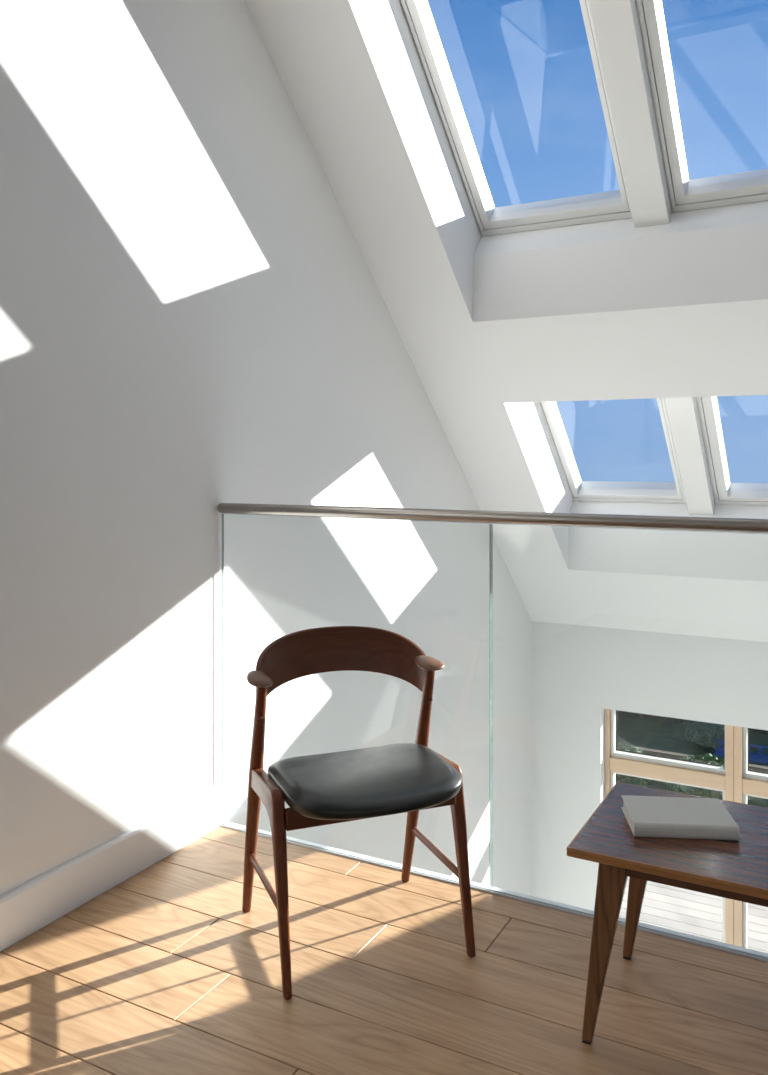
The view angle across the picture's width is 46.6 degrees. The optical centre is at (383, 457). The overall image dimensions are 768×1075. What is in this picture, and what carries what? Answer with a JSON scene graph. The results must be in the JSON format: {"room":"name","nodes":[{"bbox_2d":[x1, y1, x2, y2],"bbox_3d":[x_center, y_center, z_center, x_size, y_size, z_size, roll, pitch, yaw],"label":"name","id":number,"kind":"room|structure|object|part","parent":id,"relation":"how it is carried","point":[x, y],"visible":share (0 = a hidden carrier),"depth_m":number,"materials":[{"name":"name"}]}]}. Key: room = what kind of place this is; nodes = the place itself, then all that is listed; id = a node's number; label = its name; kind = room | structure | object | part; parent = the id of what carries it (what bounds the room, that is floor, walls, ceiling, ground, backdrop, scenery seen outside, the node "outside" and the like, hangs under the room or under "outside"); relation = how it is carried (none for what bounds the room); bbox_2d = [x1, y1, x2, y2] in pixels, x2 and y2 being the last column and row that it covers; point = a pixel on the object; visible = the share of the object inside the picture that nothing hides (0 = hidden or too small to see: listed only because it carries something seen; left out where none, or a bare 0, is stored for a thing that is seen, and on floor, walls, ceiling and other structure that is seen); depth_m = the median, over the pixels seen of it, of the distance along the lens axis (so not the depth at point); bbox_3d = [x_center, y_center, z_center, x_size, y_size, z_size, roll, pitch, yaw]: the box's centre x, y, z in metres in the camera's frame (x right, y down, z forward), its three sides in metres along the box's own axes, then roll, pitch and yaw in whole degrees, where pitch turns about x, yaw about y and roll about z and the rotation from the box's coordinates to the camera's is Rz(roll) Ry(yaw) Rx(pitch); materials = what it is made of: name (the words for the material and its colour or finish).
{"room":"loft mezzanine","nodes":[
{"label":"loft mezzanine","id":0,"kind":"room"},
{"bbox_2d":[0,0,531,895],"bbox_3d":[-0.968,0.358,2.461,0.250,7.625,8.326,0,0,28],"label":"wall","id":1,"kind":"structure","parent":0,"point":[194,320],"depth_m":2.85,"materials":[{"name":"white paint"}]},
{"bbox_2d":[0,788,217,950],"bbox_3d":[-1.645,1.155,0.929,0.016,0.128,4.588,0,0,28],"label":"baseboard","id":2,"kind":"structure","parent":1,"relation":"attached to","point":[33,905],"depth_m":2.49,"materials":[{"name":"white"}]},
{"bbox_2d":[0,826,767,1074],"bbox_3d":[0.637,1.380,-0.300,5.200,0.320,4.604,0,0,28],"label":"floor","id":3,"kind":"structure","parent":0,"point":[164,971],"depth_m":2.05,"materials":[{"name":"brown wood"}]},
{"bbox_2d":[242,626,475,999],"bbox_3d":[-0.082,0.844,2.264,0.529,0.755,0.487,0,0,-21],"label":"armchair","id":4,"kind":"object","parent":3,"relation":"on","point":[351,785],"visible":1,"depth_m":2.23,"materials":[{"name":"red wood"}]},
{"bbox_3d":[-0.338,0.887,2.317,0.037,0.668,0.201,0,0,-21],"label":"leg","id":5,"kind":"part","parent":4,"relation":"part of","materials":[{"name":"red wood"}]},
{"bbox_3d":[-0.273,1.002,2.152,0.030,0.436,0.318,0,0,-21],"label":"leg","id":6,"kind":"part","parent":4,"relation":"part of","materials":[{"name":"red wood"}]},
{"bbox_3d":[-0.121,0.563,2.401,0.484,0.192,0.159,0,0,-21],"label":"backrest","id":7,"kind":"part","parent":4,"relation":"part of","materials":[{"name":"brown wood"}]},
{"bbox_3d":[-0.044,0.795,2.205,0.447,0.061,0.354,0,0,-21],"label":"seat","id":8,"kind":"part","parent":4,"relation":"part of","materials":[{"name":"black leather"}]},
{"bbox_3d":[-0.026,0.844,2.159,0.437,0.048,0.020,0,0,-22],"label":"rail","id":9,"kind":"part","parent":4,"relation":"part of","materials":[{"name":"brown wood"}]},
{"bbox_3d":[0.094,0.887,2.487,0.037,0.668,0.201,0,0,-22],"label":"leg","id":10,"kind":"part","parent":4,"relation":"part of","materials":[{"name":"red wood"}]},
{"bbox_3d":[0.159,1.002,2.322,0.030,0.436,0.318,0,0,-22],"label":"leg","id":11,"kind":"part","parent":4,"relation":"part of","materials":[{"name":"red wood"}]},
{"bbox_2d":[218,503,767,961],"bbox_3d":[1.738,0.784,1.736,5.196,1.272,0.044,0,0,28],"label":"glass balustrade","id":12,"kind":"object","parent":3,"relation":"on","point":[643,522],"visible":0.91,"depth_m":2.51,"materials":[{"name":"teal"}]},
{"bbox_3d":[-0.118,0.792,2.736,0.950,1.215,0.012,0,0,28],"label":"glass panel","id":13,"kind":"part","parent":12,"relation":"part of","materials":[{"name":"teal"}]},
{"bbox_3d":[1.736,0.166,1.733,5.192,0.035,0.035,0,0,28],"label":"handrail","id":14,"kind":"part","parent":12,"relation":"part of","materials":[{"name":"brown metal"}]},
{"bbox_3d":[0.800,0.792,2.239,1.128,1.215,0.012,0,0,28],"label":"glass panel","id":15,"kind":"part","parent":12,"relation":"part of","materials":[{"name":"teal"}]},
{"bbox_2d":[566,782,767,1044],"bbox_3d":[0.961,1.010,1.754,1.104,0.420,0.422,0,0,28],"label":"side table","id":16,"kind":"object","parent":3,"relation":"on","point":[737,870],"visible":0.77,"depth_m":1.83,"materials":[{"name":"brown wood"}]},
{"bbox_3d":[0.459,1.018,1.841,0.100,0.396,0.030,0,0,28],"label":"leg","id":17,"kind":"part","parent":16,"relation":"part of","materials":[{"name":"brown wood"}]},
{"bbox_3d":[0.619,1.018,2.140,0.107,0.397,0.041,0,0,42],"label":"leg","id":18,"kind":"part","parent":16,"relation":"part of","materials":[{"name":"brown wood"}]},
{"bbox_2d":[621,795,739,839],"bbox_3d":[0.642,0.785,1.947,0.215,0.030,0.159,0,0,5],"label":"book","id":19,"kind":"object","parent":16,"relation":"on","point":[646,816],"visible":1,"depth_m":1.91,"materials":[{"name":"white paper"}]},
{"bbox_2d":[245,0,767,641],"bbox_3d":[2.366,-0.849,2.897,5.200,4.675,5.265,0,0,28],"label":"ceiling","id":20,"kind":"structure","parent":0,"point":[492,328],"depth_m":3.78,"materials":[{"name":"white paint"}]},
{"bbox_2d":[401,0,632,235],"bbox_3d":[0.454,-1.564,3.311,0.672,1.143,1.280,0,0,28],"label":"frame","id":21,"kind":"structure","parent":20,"relation":"attached to","point":[610,205],"depth_m":3.69,"materials":[{"name":"white"}]},
{"bbox_2d":[538,398,685,503],"bbox_3d":[1.190,-0.172,4.725,0.650,0.853,0.948,0,0,28],"label":"window","id":22,"kind":"structure","parent":20,"relation":"attached to","point":[589,491],"depth_m":5.01,"materials":[{"name":"white"}]},
{"bbox_2d":[588,0,672,227],"bbox_3d":[0.808,-1.533,3.097,0.153,1.193,1.335,0,0,28],"label":"skylight mullion","id":23,"kind":"structure","parent":20,"relation":"attached to","point":[617,28],"depth_m":3.25,"materials":[{"name":"white paint"}]},
{"bbox_2d":[664,397,716,514],"bbox_3d":[1.536,-0.141,4.516,0.158,0.903,1.003,0,0,28],"label":"trim","id":24,"kind":"structure","parent":20,"relation":"attached to","point":[684,415],"depth_m":4.54,"materials":[{"name":"white paint"}]},
{"bbox_2d":[637,0,767,211],"bbox_3d":[1.187,-1.564,2.914,0.685,1.143,1.280,0,0,28],"label":"frame","id":25,"kind":"structure","parent":20,"relation":"attached to","point":[686,194],"depth_m":3.41,"materials":[{"name":"white"}]},
{"bbox_2d":[698,396,767,505],"bbox_3d":[1.924,-0.172,4.328,0.702,0.853,0.948,0,0,28],"label":"window","id":26,"kind":"structure","parent":20,"relation":"attached to","point":[726,493],"depth_m":4.69,"materials":[{"name":"white"}]},
{"bbox_2d":[532,621,767,910],"bbox_3d":[3.314,2.470,4.651,5.200,3.000,0.300,0,0,28],"label":"wall","id":27,"kind":"structure","parent":0,"point":[579,672],"depth_m":5.57,"materials":[{"name":"white paint"}]},
{"bbox_2d":[605,709,767,947],"bbox_3d":[3.398,2.698,4.599,4.499,2.280,0.110,0,0,28],"label":"window","id":28,"kind":"structure","parent":27,"relation":"in","point":[735,779],"depth_m":5.31,"materials":[{"name":"brown wood"}]},
{"bbox_3d":[1.432,2.698,5.663,0.028,2.280,0.110,0,0,28],"label":"post","id":29,"kind":"part","parent":28,"relation":"part of","materials":[{"name":"brown wood"}]},
{"bbox_3d":[1.747,1.930,5.494,0.687,0.084,0.106,0,0,28],"label":"rail","id":30,"kind":"part","parent":28,"relation":"part of","materials":[{"name":"brown wood"}]},
{"bbox_3d":[1.752,1.723,5.503,0.685,0.328,0.075,0,0,28],"label":"sash","id":31,"kind":"part","parent":28,"relation":"part of","materials":[{"name":"white wood"}]},
{"bbox_3d":[2.090,2.698,5.307,0.093,2.280,0.110,0,0,28],"label":"post","id":32,"kind":"part","parent":28,"relation":"part of","materials":[{"name":"brown wood"}]},
{"bbox_3d":[2.438,1.930,5.120,0.696,0.084,0.106,0,0,28],"label":"rail","id":33,"kind":"part","parent":28,"relation":"part of","materials":[{"name":"brown wood"}]},
{"bbox_3d":[2.443,1.723,5.130,0.694,0.328,0.075,0,0,28],"label":"sash","id":34,"kind":"part","parent":28,"relation":"part of","materials":[{"name":"white wood"}]},
{"label":"outside","id":35,"kind":"structure","parent":0,"visible":0},
{"bbox_2d":[617,711,767,807],"bbox_3d":[15.371,4.320,21.905,70.000,0.300,41.523,0,0,28],"label":"ground","id":36,"kind":"structure","parent":35,"point":[650,732],"depth_m":13.20,"materials":[{"name":"green plant"}]},
{"bbox_2d":[617,710,767,735],"bbox_3d":[5.542,3.674,14.255,10.207,1.116,1.786,0,0,28],"label":"hedge","id":37,"kind":"object","parent":36,"relation":"on","point":[633,715],"visible":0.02,"depth_m":13.99,"materials":[{"name":"green plant"}]},
{"bbox_2d":[619,876,767,952],"bbox_3d":[4.437,4.074,6.938,9.000,0.188,4.753,0,0,28],"label":"deck","id":38,"kind":"object","parent":36,"relation":"on","point":[682,910],"depth_m":7.77,"materials":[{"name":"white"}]},
{"bbox_2d":[632,746,767,771],"bbox_3d":[5.316,3.994,10.666,15.000,0.348,0.100,0,0,28],"label":"kerb","id":39,"kind":"object","parent":36,"relation":"on","point":[645,750],"depth_m":11.48,"materials":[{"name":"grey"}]},
{"bbox_2d":[683,721,724,748],"bbox_3d":[4.762,3.973,12.816,0.875,0.420,0.781,0,0,28],"label":"shrub","id":40,"kind":"object","parent":36,"relation":"on","point":[703,733],"visible":0.67,"depth_m":12.66,"materials":[{"name":"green plant"}]},
{"bbox_2d":[713,739,767,763],"bbox_3d":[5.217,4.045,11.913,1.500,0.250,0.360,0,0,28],"label":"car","id":41,"kind":"object","parent":36,"relation":"on","point":[753,757],"visible":0.64,"depth_m":12.11,"materials":[{"name":"blue metal"}]},
{"bbox_3d":[5.209,4.039,11.898,1.500,0.022,0.325,0,0,28],"label":"seat","id":42,"kind":"part","parent":41,"relation":"part of","materials":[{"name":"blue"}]},
{"bbox_3d":[5.298,4.005,12.063,1.500,0.170,0.020,0,0,28],"label":"backrest","id":43,"kind":"part","parent":41,"relation":"part of","materials":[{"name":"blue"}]},
{"bbox_3d":[4.866,4.154,9.835,15.000,0.028,0.750,0,0,28],"label":"path","id":44,"kind":"object","parent":36,"relation":"on","visible":0},
{"bbox_2d":[616,740,652,785],"bbox_3d":[2.906,3.841,11.033,0.877,0.673,0.786,0,0,28],"label":"shrub","id":45,"kind":"object","parent":44,"relation":"on","point":[621,745],"visible":0.11,"depth_m":10.87,"materials":[{"name":"green plant"}]},
{"bbox_2d":[667,753,750,799],"bbox_3d":[3.827,3.838,10.536,0.974,0.680,0.783,0,0,28],"label":"shrub","id":46,"kind":"object","parent":44,"relation":"on","point":[714,759],"visible":0.14,"depth_m":10.48,"materials":[{"name":"green plant"}]},
{"bbox_3d":[3.847,3.952,10.529,0.460,0.452,0.376,0,0,28],"label":"stem","id":47,"kind":"part","parent":46,"relation":"part of","materials":[{"name":"green plant"}]}
]}

